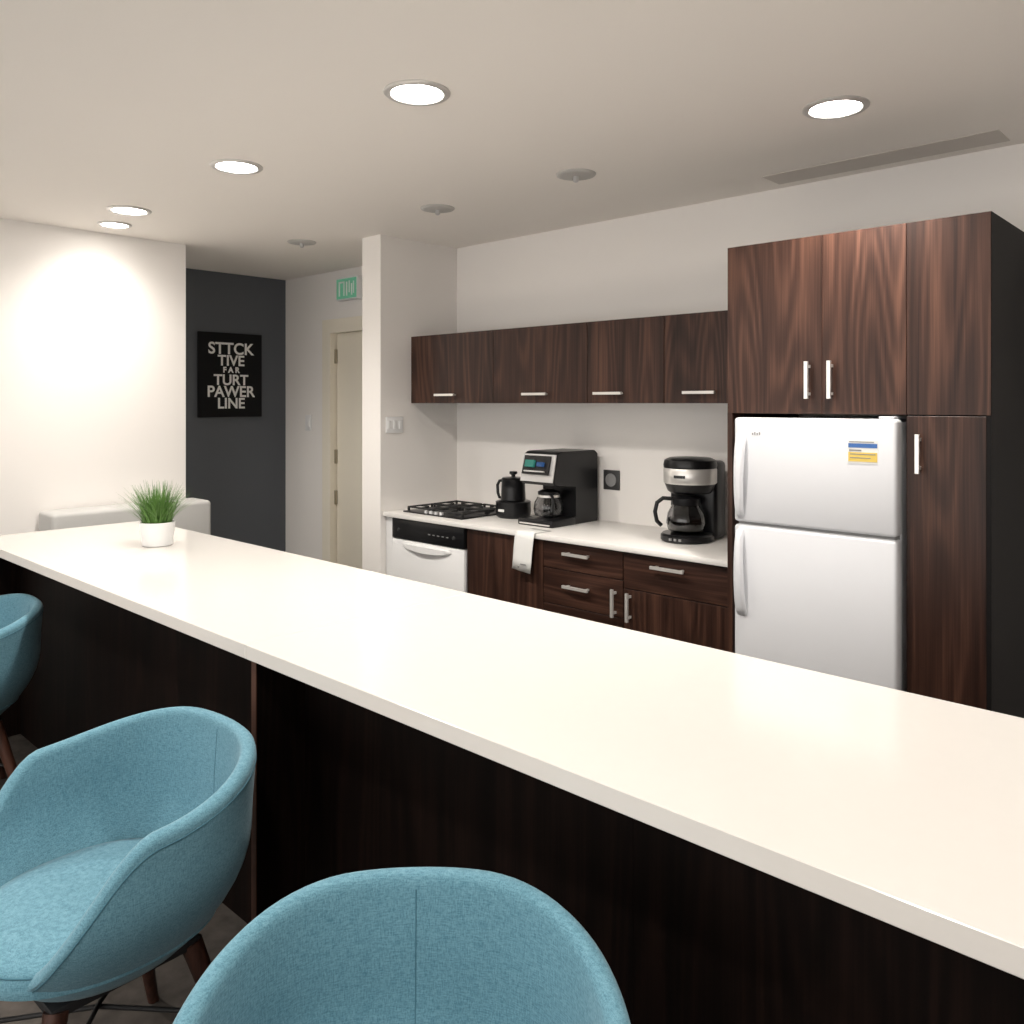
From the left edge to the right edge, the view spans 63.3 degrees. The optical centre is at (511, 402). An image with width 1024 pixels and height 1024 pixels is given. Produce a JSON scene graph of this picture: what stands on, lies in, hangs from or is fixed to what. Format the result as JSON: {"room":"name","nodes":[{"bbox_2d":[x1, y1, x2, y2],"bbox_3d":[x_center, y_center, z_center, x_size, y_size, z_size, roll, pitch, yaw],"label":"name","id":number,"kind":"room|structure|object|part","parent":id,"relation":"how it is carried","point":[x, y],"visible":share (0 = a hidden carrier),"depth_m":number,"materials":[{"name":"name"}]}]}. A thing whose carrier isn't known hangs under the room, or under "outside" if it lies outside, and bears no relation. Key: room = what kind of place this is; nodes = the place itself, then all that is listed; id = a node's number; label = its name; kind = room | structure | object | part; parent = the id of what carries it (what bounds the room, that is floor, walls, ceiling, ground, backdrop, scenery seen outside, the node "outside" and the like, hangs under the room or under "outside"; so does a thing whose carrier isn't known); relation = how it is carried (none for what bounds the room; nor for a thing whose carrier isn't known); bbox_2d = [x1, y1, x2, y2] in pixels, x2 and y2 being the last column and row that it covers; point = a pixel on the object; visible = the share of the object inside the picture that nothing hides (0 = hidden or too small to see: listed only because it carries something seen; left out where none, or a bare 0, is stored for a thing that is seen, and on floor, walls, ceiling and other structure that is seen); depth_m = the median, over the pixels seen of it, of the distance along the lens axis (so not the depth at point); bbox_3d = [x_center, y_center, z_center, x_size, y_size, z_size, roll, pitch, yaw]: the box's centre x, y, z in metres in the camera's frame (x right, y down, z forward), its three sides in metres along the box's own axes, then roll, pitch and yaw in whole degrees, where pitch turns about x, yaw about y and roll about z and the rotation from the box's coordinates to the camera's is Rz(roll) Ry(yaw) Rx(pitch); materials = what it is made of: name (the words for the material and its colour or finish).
{"room":"office break room","nodes":[
{"label":"office break room","id":0,"kind":"room"},
{"bbox_2d":[0,218,185,534],"bbox_3d":[-3.583,0.285,3.182,0.120,2.430,4.750,0,0,43],"label":"wall","id":1,"kind":"structure","parent":0,"point":[93,324],"depth_m":4.46,"materials":[{"name":"paint"}]},
{"bbox_2d":[0,734,247,1023],"bbox_3d":[-0.790,1.550,1.424,8.300,0.100,6.200,0,0,43],"label":"floor","id":2,"kind":"structure","parent":0,"point":[175,982],"depth_m":2.13,"materials":[{"name":"carpet"}]},
{"bbox_2d":[0,593,43,778],"bbox_3d":[-2.037,1.128,3.023,0.573,0.752,0.616,0,0,-42],"label":"tub chair","id":3,"kind":"object","parent":2,"relation":"on","point":[21,614],"visible":1,"depth_m":2.98,"materials":[{"name":"blue fabric"}]},
{"bbox_3d":[-2.038,1.326,3.255,0.046,0.357,0.161,0,0,8],"label":"leg","id":4,"kind":"part","parent":3,"relation":"part of","materials":[{"name":"brown wood"}]},
{"bbox_3d":[-1.807,1.326,2.988,0.161,0.357,0.046,0,0,8],"label":"leg","id":5,"kind":"part","parent":3,"relation":"part of","materials":[{"name":"brown wood"}]},
{"bbox_3d":[-2.065,1.060,2.998,0.490,0.065,0.466,0,0,-42],"label":"seat","id":6,"kind":"part","parent":3,"relation":"part of","materials":[{"name":"blue fabric"}]},
{"bbox_2d":[39,498,209,534],"bbox_3d":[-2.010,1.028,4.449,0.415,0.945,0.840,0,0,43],"label":"sofa","id":7,"kind":"object","parent":2,"relation":"on","point":[195,517],"visible":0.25,"depth_m":4.38,"materials":[{"name":"grey fabric"}]},
{"bbox_2d":[0,706,256,1023],"bbox_3d":[-0.862,1.128,1.787,0.616,0.752,0.573,0,0,41],"label":"tub chair","id":8,"kind":"object","parent":2,"relation":"on","point":[121,840],"visible":0.98,"depth_m":1.77,"materials":[{"name":"blue fabric"}]},
{"bbox_3d":[-0.858,1.326,1.519,0.046,0.357,0.161,0,0,-8],"label":"leg","id":9,"kind":"part","parent":8,"relation":"part of","materials":[{"name":"brown wood"}]},
{"bbox_3d":[-0.888,1.060,1.758,0.466,0.065,0.490,0,0,41],"label":"seat","id":10,"kind":"part","parent":8,"relation":"part of","materials":[{"name":"blue fabric"}]},
{"bbox_3d":[-0.901,1.326,2.017,0.046,0.357,0.161,0,0,-8],"label":"leg","id":11,"kind":"part","parent":8,"relation":"part of","materials":[{"name":"brown wood"}]},
{"bbox_3d":[-0.630,1.326,1.780,0.161,0.357,0.046,0,0,1],"label":"leg","id":12,"kind":"part","parent":8,"relation":"part of","materials":[{"name":"brown wood"}]},
{"bbox_2d":[173,867,630,1023],"bbox_3d":[-0.144,1.128,1.077,0.616,0.752,0.573,0,0,-2],"label":"tub chair","id":13,"kind":"object","parent":2,"relation":"on","point":[401,945],"visible":1,"depth_m":1.29,"materials":[{"name":"blue fabric"}]},
{"bbox_2d":[392,518,466,592],"bbox_3d":[-0.278,1.063,4.532,0.567,0.873,0.542,0,0,43],"label":"dishwasher","id":14,"kind":"object","parent":2,"relation":"on","point":[423,552],"visible":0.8,"depth_m":4.32,"materials":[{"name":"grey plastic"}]},
{"bbox_3d":[-0.456,0.772,4.342,0.387,0.040,0.022,0,0,43],"label":"pull handle","id":15,"kind":"part","parent":14,"relation":"part of","materials":[{"name":"white plastic"}]},
{"bbox_2d":[0,521,1023,1023],"bbox_3d":[-0.231,1.050,2.183,5.220,0.900,0.767,0,0,43],"label":"kitchen island","id":16,"kind":"object","parent":2,"relation":"on","point":[738,838],"depth_m":1.62,"materials":[{"name":"white stone"}]},
{"bbox_3d":[-1.803,1.068,3.379,1.149,0.864,0.020,0,0,43],"label":"panel","id":17,"kind":"part","parent":16,"relation":"part of","materials":[{"name":"brown wood"}]},
{"bbox_2d":[116,480,199,546],"bbox_3d":[-1.494,0.459,3.509,0.367,0.283,0.380,0,0,43],"label":"potted grass","id":18,"kind":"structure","parent":16,"relation":"on","point":[157,527],"depth_m":3.45,"materials":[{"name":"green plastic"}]},
{"bbox_2d":[139,520,175,546],"bbox_3d":[-1.496,0.550,3.502,0.142,0.100,0.142,0,0,43],"label":"pot","id":19,"kind":"object","parent":18,"relation":"attached to","point":[154,533],"depth_m":3.45,"materials":[{"name":"white ceramic"}]},
{"bbox_3d":[-0.967,1.068,2.596,1.139,0.864,0.020,0,0,43],"label":"panel","id":20,"kind":"part","parent":16,"relation":"part of","materials":[{"name":"brown wood"}]},
{"bbox_3d":[-0.164,1.068,1.845,1.059,0.864,0.020,0,0,43],"label":"panel","id":21,"kind":"part","parent":16,"relation":"part of","materials":[{"name":"brown wood"}]},
{"bbox_3d":[0.607,1.068,1.124,1.049,0.864,0.020,0,0,43],"label":"panel","id":22,"kind":"part","parent":16,"relation":"part of","materials":[{"name":"brown wood"}]},
{"bbox_2d":[383,503,726,650],"bbox_3d":[0.243,1.050,4.064,2.108,0.900,0.571,0,0,43],"label":"base cabinet","id":23,"kind":"object","parent":2,"relation":"on","point":[618,574],"visible":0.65,"depth_m":3.60,"materials":[{"name":"brown wood"}]},
{"bbox_3d":[-0.035,1.016,3.993,0.503,0.768,0.020,0,0,43],"label":"panel door","id":24,"kind":"part","parent":23,"relation":"part of","materials":[{"name":"brown wood"}]},
{"bbox_2d":[383,503,726,566],"bbox_3d":[0.246,0.612,4.068,2.108,0.024,0.561,0,0,43],"label":"countertop","id":25,"kind":"structure","parent":23,"relation":"on","point":[617,536],"depth_m":3.76,"materials":[{"name":"white stone"}]},
{"bbox_2d":[403,500,495,519],"bbox_3d":[-0.293,0.584,4.561,0.470,0.032,0.400,0,0,43],"label":"gas cooktop","id":26,"kind":"object","parent":25,"relation":"in","point":[462,511],"visible":0.94,"depth_m":4.49,"materials":[{"name":"black metal"}]},
{"bbox_2d":[496,471,530,518],"bbox_3d":[0.006,0.479,4.375,0.188,0.242,0.190,0,0,43],"label":"kettle","id":27,"kind":"object","parent":25,"relation":"on","point":[512,503],"visible":0.91,"depth_m":4.32,"materials":[{"name":"black plastic"}]},
{"bbox_3d":[-0.063,0.456,4.404,0.044,0.108,0.020,0,0,17],"label":"handle","id":28,"kind":"part","parent":27,"relation":"part of","materials":[{"name":"black plastic"}]},
{"bbox_3d":[0.007,0.374,4.376,0.044,0.032,0.044,0,0,43],"label":"lid knob","id":29,"kind":"part","parent":27,"relation":"part of","materials":[{"name":"black plastic"}]},
{"bbox_2d":[496,499,530,518],"bbox_3d":[0.007,0.556,4.376,0.188,0.088,0.188,0,0,43],"label":"base","id":30,"kind":"object","parent":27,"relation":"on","point":[505,508],"depth_m":4.30,"materials":[{"name":"black plastic"}]},
{"bbox_2d":[512,528,549,573],"bbox_3d":[0.090,0.691,3.881,0.146,0.190,0.116,0,0,43],"label":"dish towel","id":31,"kind":"object","parent":25,"relation":"on","point":[523,540],"visible":1,"depth_m":3.85,"materials":[{"name":"white fabric"}]},
{"bbox_2d":[518,448,596,527],"bbox_3d":[0.233,0.419,4.171,0.224,0.362,0.371,0,0,43],"label":"coffee maker","id":32,"kind":"object","parent":25,"relation":"on","point":[568,477],"visible":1,"depth_m":4.09,"materials":[{"name":"black plastic"}]},
{"bbox_2d":[518,515,574,527],"bbox_3d":[0.172,0.583,4.106,0.224,0.034,0.180,0,0,43],"label":"drip tray","id":33,"kind":"object","parent":32,"relation":"on","point":[548,521],"depth_m":4.05,"materials":[{"name":"black plastic"}]},
{"bbox_3d":[0.182,0.439,4.117,0.108,0.023,0.108,0,0,43],"label":"carafe lid","id":34,"kind":"part","parent":32,"relation":"part of","materials":[{"name":"black plastic"}]},
{"bbox_3d":[0.182,0.507,4.117,0.150,0.114,0.150,0,0,43],"label":"carafe glass","id":35,"kind":"part","parent":32,"relation":"part of","materials":[{"name":"clear glass"}]},
{"bbox_3d":[0.194,0.495,4.030,0.015,0.100,0.063,0,0,-8],"label":"carafe handle","id":36,"kind":"part","parent":32,"relation":"part of","materials":[{"name":"black plastic"}]},
{"bbox_2d":[653,456,724,544],"bbox_3d":[0.777,0.418,3.653,0.242,0.364,0.302,0,0,35],"label":"coffee maker","id":37,"kind":"object","parent":25,"relation":"on","point":[696,484],"visible":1,"depth_m":3.57,"materials":[{"name":"black plastic"}]},
{"bbox_3d":[0.661,0.474,3.627,0.089,0.135,0.021,0,0,8],"label":"carafe handle","id":38,"kind":"part","parent":37,"relation":"part of","materials":[{"name":"black plastic"}]},
{"bbox_3d":[0.758,0.494,3.619,0.172,0.138,0.172,0,0,35],"label":"carafe glass","id":39,"kind":"part","parent":37,"relation":"part of","materials":[{"name":"clear glass"}]},
{"bbox_3d":[0.784,0.260,3.655,0.234,0.048,0.234,0,0,35],"label":"lid","id":40,"kind":"part","parent":37,"relation":"part of","materials":[{"name":"black plastic"}]},
{"bbox_3d":[0.833,0.427,3.722,0.220,0.345,0.125,0,0,35],"label":"water tank","id":41,"kind":"part","parent":37,"relation":"part of","materials":[{"name":"black plastic"}]},
{"bbox_3d":[0.283,0.818,3.659,0.142,0.012,0.034,0,0,43],"label":"handle","id":42,"kind":"part","parent":23,"relation":"part of","materials":[{"name":"silver metal"}]},
{"bbox_3d":[0.283,0.672,3.659,0.142,0.012,0.034,0,0,43],"label":"handle","id":43,"kind":"part","parent":23,"relation":"part of","materials":[{"name":"silver metal"}]},
{"bbox_3d":[0.313,1.157,3.668,0.443,0.486,0.020,0,0,43],"label":"drawer","id":44,"kind":"part","parent":23,"relation":"part of","materials":[{"name":"brown wood"}]},
{"bbox_3d":[0.313,0.832,3.668,0.443,0.157,0.020,0,0,43],"label":"drawer","id":45,"kind":"part","parent":23,"relation":"part of","materials":[{"name":"brown wood"}]},
{"bbox_3d":[0.313,0.691,3.668,0.443,0.117,0.020,0,0,43],"label":"drawer","id":46,"kind":"part","parent":23,"relation":"part of","materials":[{"name":"brown wood"}]},
{"bbox_3d":[0.430,0.849,3.521,0.012,0.118,0.034,0,0,43],"label":"handle","id":47,"kind":"part","parent":23,"relation":"part of","materials":[{"name":"silver metal"}]},
{"bbox_3d":[0.486,0.855,3.469,0.012,0.120,0.034,0,0,43],"label":"handle","id":48,"kind":"part","parent":23,"relation":"part of","materials":[{"name":"silver metal"}]},
{"bbox_3d":[0.626,0.670,3.337,0.154,0.012,0.034,0,0,43],"label":"handle","id":49,"kind":"part","parent":23,"relation":"part of","materials":[{"name":"silver metal"}]},
{"bbox_3d":[0.661,1.092,3.342,0.503,0.616,0.020,0,0,43],"label":"panel door","id":50,"kind":"part","parent":23,"relation":"part of","materials":[{"name":"brown wood"}]},
{"bbox_3d":[0.661,0.706,3.342,0.503,0.148,0.020,0,0,43],"label":"drawer","id":51,"kind":"part","parent":23,"relation":"part of","materials":[{"name":"brown wood"}]},
{"bbox_2d":[727,211,1023,717],"bbox_3d":[1.322,0.458,3.026,0.885,2.084,0.613,0,0,43],"label":"tall cabinet","id":52,"kind":"object","parent":2,"relation":"on","point":[923,321],"visible":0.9,"depth_m":2.67,"materials":[{"name":"brown wood"}]},
{"bbox_3d":[1.018,0.769,3.334,0.020,1.462,0.579,0,0,43],"label":"panel","id":53,"kind":"part","parent":52,"relation":"part of","materials":[{"name":"brown wood"}]},
{"bbox_3d":[0.951,-0.273,3.013,0.361,0.622,0.021,0,0,43],"label":"door","id":54,"kind":"part","parent":52,"relation":"part of","materials":[{"name":"brown wood"}]},
{"bbox_3d":[1.032,-0.080,2.900,0.012,0.130,0.034,0,0,43],"label":"handle","id":55,"kind":"part","parent":52,"relation":"part of","materials":[{"name":"silver metal"}]},
{"bbox_3d":[1.091,-0.080,2.846,0.012,0.130,0.034,0,0,43],"label":"handle","id":56,"kind":"part","parent":52,"relation":"part of","materials":[{"name":"silver metal"}]},
{"bbox_3d":[1.185,-0.273,2.794,0.277,0.622,0.021,0,0,43],"label":"door","id":57,"kind":"part","parent":52,"relation":"part of","materials":[{"name":"brown wood"}]},
{"bbox_3d":[1.298,0.163,2.652,0.012,0.125,0.034,0,0,43],"label":"handle","id":58,"kind":"part","parent":52,"relation":"part of","materials":[{"name":"silver metal"}]},
{"bbox_3d":[1.371,0.731,2.620,0.231,1.378,0.021,0,0,43],"label":"tower door","id":59,"kind":"part","parent":52,"relation":"part of","materials":[{"name":"brown wood"}]},
{"bbox_3d":[1.375,-0.273,2.616,0.243,0.622,0.021,0,0,43],"label":"door","id":60,"kind":"part","parent":52,"relation":"part of","materials":[{"name":"brown wood"}]},
{"bbox_3d":[1.650,0.458,2.742,0.018,2.084,0.579,0,0,43],"label":"panel","id":61,"kind":"part","parent":52,"relation":"part of","materials":[{"name":"brown wood"}]},
{"bbox_2d":[186,268,285,551],"bbox_3d":[-3.741,0.285,4.213,0.120,2.430,6.040,0,0,43],"label":"wall","id":62,"kind":"structure","parent":0,"point":[237,465],"depth_m":6.02,"materials":[{"name":"grey paint"}]},
{"bbox_2d":[197,331,261,416],"bbox_3d":[-2.018,-0.200,5.949,0.024,0.600,0.486,0,0,43],"label":"framed poster","id":63,"kind":"object","parent":62,"relation":"attached to","point":[229,365],"visible":1,"depth_m":5.93,"materials":[{"name":"black paper"}]},
{"bbox_2d":[362,234,456,573],"bbox_3d":[-0.589,0.285,4.841,0.165,2.430,0.575,0,0,43],"label":"wall partition","id":64,"kind":"structure","parent":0,"point":[409,287],"depth_m":4.68,"materials":[{"name":"white paint"}]},
{"bbox_2d":[386,417,402,432],"bbox_3d":[-0.655,0.122,4.640,0.012,0.090,0.120,0,0,43],"label":"light switch","id":65,"kind":"object","parent":64,"relation":"attached to","point":[393,424],"visible":1,"depth_m":4.63,"materials":[{"name":"white plastic"}]},
{"bbox_2d":[0,0,1023,279],"bbox_3d":[-0.790,-0.980,1.424,8.300,0.100,6.200,0,0,43],"label":"ceiling","id":66,"kind":"structure","parent":0,"point":[670,104],"depth_m":2.59,"materials":[{"name":"paint"}]},
{"bbox_2d":[97,221,131,228],"bbox_3d":[-2.068,-0.925,4.318,0.166,0.009,0.166,0,0,43],"label":"recessed light","id":67,"kind":"object","parent":66,"relation":"in","point":[108,224],"visible":1,"depth_m":4.30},
{"bbox_2d":[106,205,151,215],"bbox_3d":[-1.845,-0.925,4.000,0.200,0.009,0.200,0,0,43],"label":"recessed light","id":68,"kind":"object","parent":66,"relation":"in","point":[127,210],"visible":1,"depth_m":3.98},
{"bbox_2d":[209,159,262,174],"bbox_3d":[-1.081,-0.925,3.257,0.200,0.009,0.200,0,0,43],"label":"recessed light","id":69,"kind":"object","parent":66,"relation":"in","point":[232,166],"visible":1,"depth_m":3.24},
{"bbox_2d":[287,239,315,247],"bbox_3d":[-1.213,-0.913,4.792,0.164,0.034,0.164,0,0,43],"label":"sprinkler","id":70,"kind":"object","parent":66,"relation":"attached to","point":[302,242],"visible":1,"depth_m":4.76,"materials":[{"name":"silver metal"}]},
{"bbox_2d":[383,79,450,105],"bbox_3d":[-0.284,-0.925,2.485,0.200,0.009,0.200,0,0,43],"label":"recessed light","id":71,"kind":"object","parent":66,"relation":"in","point":[412,92],"visible":1,"depth_m":2.47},
{"bbox_2d":[420,204,454,214],"bbox_3d":[-0.355,-0.913,3.962,0.164,0.034,0.164,0,0,43],"label":"sprinkler","id":72,"kind":"object","parent":66,"relation":"attached to","point":[437,209],"visible":1,"depth_m":3.93,"materials":[{"name":"silver metal"}]},
{"bbox_2d":[556,168,595,182],"bbox_3d":[0.260,-0.913,3.373,0.164,0.034,0.164,0,0,43],"label":"sprinkler","id":73,"kind":"object","parent":66,"relation":"attached to","point":[575,175],"visible":1,"depth_m":3.35,"materials":[{"name":"silver metal"}]},
{"bbox_2d":[802,95,869,119],"bbox_3d":[1.017,-0.925,2.609,0.200,0.009,0.200,0,0,43],"label":"recessed light","id":74,"kind":"object","parent":66,"relation":"in","point":[835,107],"visible":1,"depth_m":2.59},
{"bbox_2d":[762,129,1009,183],"bbox_3d":[1.395,-0.929,3.173,0.860,0.002,0.160,0,0,43],"label":"ceiling air vent","id":75,"kind":"object","parent":66,"relation":"attached to","point":[995,136],"depth_m":3.12,"materials":[{"name":"grey metal"}]},
{"bbox_2d":[286,143,1023,559],"bbox_3d":[1.264,0.285,3.583,8.050,2.430,0.120,0,0,43],"label":"wall","id":76,"kind":"structure","parent":0,"point":[674,261],"depth_m":4.19,"materials":[{"name":"paint"}]},
{"bbox_2d":[305,415,311,430],"bbox_3d":[-1.490,0.145,6.070,0.075,0.115,0.012,0,0,43],"label":"light switch","id":77,"kind":"object","parent":76,"relation":"attached to","point":[308,418],"visible":1,"depth_m":6.06,"materials":[{"name":"white plastic"}]},
{"bbox_2d":[334,449,337,463],"bbox_3d":[-1.250,0.380,5.890,0.020,0.100,0.018,0,0,43],"label":"hinge","id":78,"kind":"object","parent":76,"relation":"attached to","point":[335,450],"visible":1,"depth_m":5.89,"materials":[{"name":"metal"}]},
{"bbox_2d":[334,490,337,504],"bbox_3d":[-1.250,0.670,5.890,0.020,0.100,0.018,0,0,43],"label":"hinge","id":79,"kind":"object","parent":76,"relation":"attached to","point":[335,491],"visible":1,"depth_m":5.88,"materials":[{"name":"metal"}]},
{"bbox_2d":[334,349,337,363],"bbox_3d":[-1.250,-0.330,5.890,0.020,0.100,0.018,0,0,43],"label":"hinge","id":80,"kind":"object","parent":76,"relation":"attached to","point":[335,350],"visible":1,"depth_m":5.88,"materials":[{"name":"metal"}]},
{"bbox_2d":[322,316,361,562],"bbox_3d":[-0.930,0.455,5.625,1.035,2.090,0.138,0,0,43],"label":"trim","id":81,"kind":"structure","parent":76,"relation":"attached to","point":[331,328],"depth_m":5.88,"materials":[{"name":"beige paint"}]},
{"bbox_2d":[336,275,361,301],"bbox_3d":[-1.119,-0.785,5.697,0.244,0.156,0.050,0,0,43],"label":"exit sign","id":82,"kind":"object","parent":76,"relation":"attached to","point":[347,288],"visible":0.89,"depth_m":5.66,"materials":[{"name":"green plastic"}]},
{"bbox_2d":[337,331,361,568],"bbox_3d":[-0.928,0.500,5.627,0.825,1.987,0.040,0,0,43],"label":"door","id":83,"kind":"structure","parent":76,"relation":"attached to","point":[349,345],"depth_m":5.79,"materials":[{"name":"beige paint"}]},
{"bbox_2d":[411,310,727,402],"bbox_3d":[0.304,-0.188,4.129,2.105,0.378,0.393,0,0,43],"label":"wall cabinet","id":84,"kind":"object","parent":76,"relation":"attached to","point":[679,358],"depth_m":3.88,"materials":[{"name":"brown wood"}]},
{"bbox_3d":[-0.361,-0.044,4.506,0.155,0.012,0.034,0,0,43],"label":"handle","id":85,"kind":"part","parent":84,"relation":"part of","materials":[{"name":"silver metal"}]},
{"bbox_3d":[-0.330,-0.188,4.513,0.652,0.378,0.020,0,0,43],"label":"door panel","id":86,"kind":"part","parent":84,"relation":"part of","materials":[{"name":"brown wood"}]},
{"bbox_3d":[0.113,-0.044,4.062,0.155,0.012,0.034,0,0,43],"label":"handle","id":87,"kind":"part","parent":84,"relation":"part of","materials":[{"name":"silver metal"}]},
{"bbox_3d":[0.133,-0.188,4.080,0.609,0.378,0.020,0,0,43],"label":"door panel","id":88,"kind":"part","parent":84,"relation":"part of","materials":[{"name":"brown wood"}]},
{"bbox_3d":[0.437,-0.044,3.759,0.156,0.012,0.034,0,0,43],"label":"handle","id":89,"kind":"part","parent":84,"relation":"part of","materials":[{"name":"silver metal"}]},
{"bbox_3d":[0.509,-0.188,3.728,0.416,0.378,0.020,0,0,43],"label":"door panel","id":90,"kind":"part","parent":84,"relation":"part of","materials":[{"name":"brown wood"}]},
{"bbox_3d":[0.815,-0.188,3.442,0.416,0.378,0.020,0,0,43],"label":"door panel","id":91,"kind":"part","parent":84,"relation":"part of","materials":[{"name":"brown wood"}]},
{"bbox_3d":[0.778,-0.044,3.440,0.149,0.012,0.034,0,0,43],"label":"handle","id":92,"kind":"part","parent":84,"relation":"part of","materials":[{"name":"silver metal"}]},
{"bbox_2d":[603,470,619,489],"bbox_3d":[0.503,0.390,4.204,0.100,0.100,0.014,0,0,43],"label":"power outlet","id":93,"kind":"object","parent":76,"relation":"attached to","point":[611,478],"visible":1,"depth_m":4.20,"materials":[{"name":"plastic"}]},
{"bbox_2d":[605,473,615,486],"bbox_3d":[0.500,0.390,4.201,0.068,0.068,0.006,0,0,43],"label":"socket","id":94,"kind":"object","parent":93,"relation":"attached to","point":[610,478],"depth_m":4.20,"materials":[{"name":"grey plastic"}]},
{"bbox_2d":[733,416,906,691],"bbox_3d":[1.219,0.772,3.068,0.572,1.456,0.634,0,0,43],"label":"refrigerator","id":95,"kind":"object","parent":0,"point":[820,565],"depth_m":2.83,"materials":[{"name":"white metal"}]}
]}

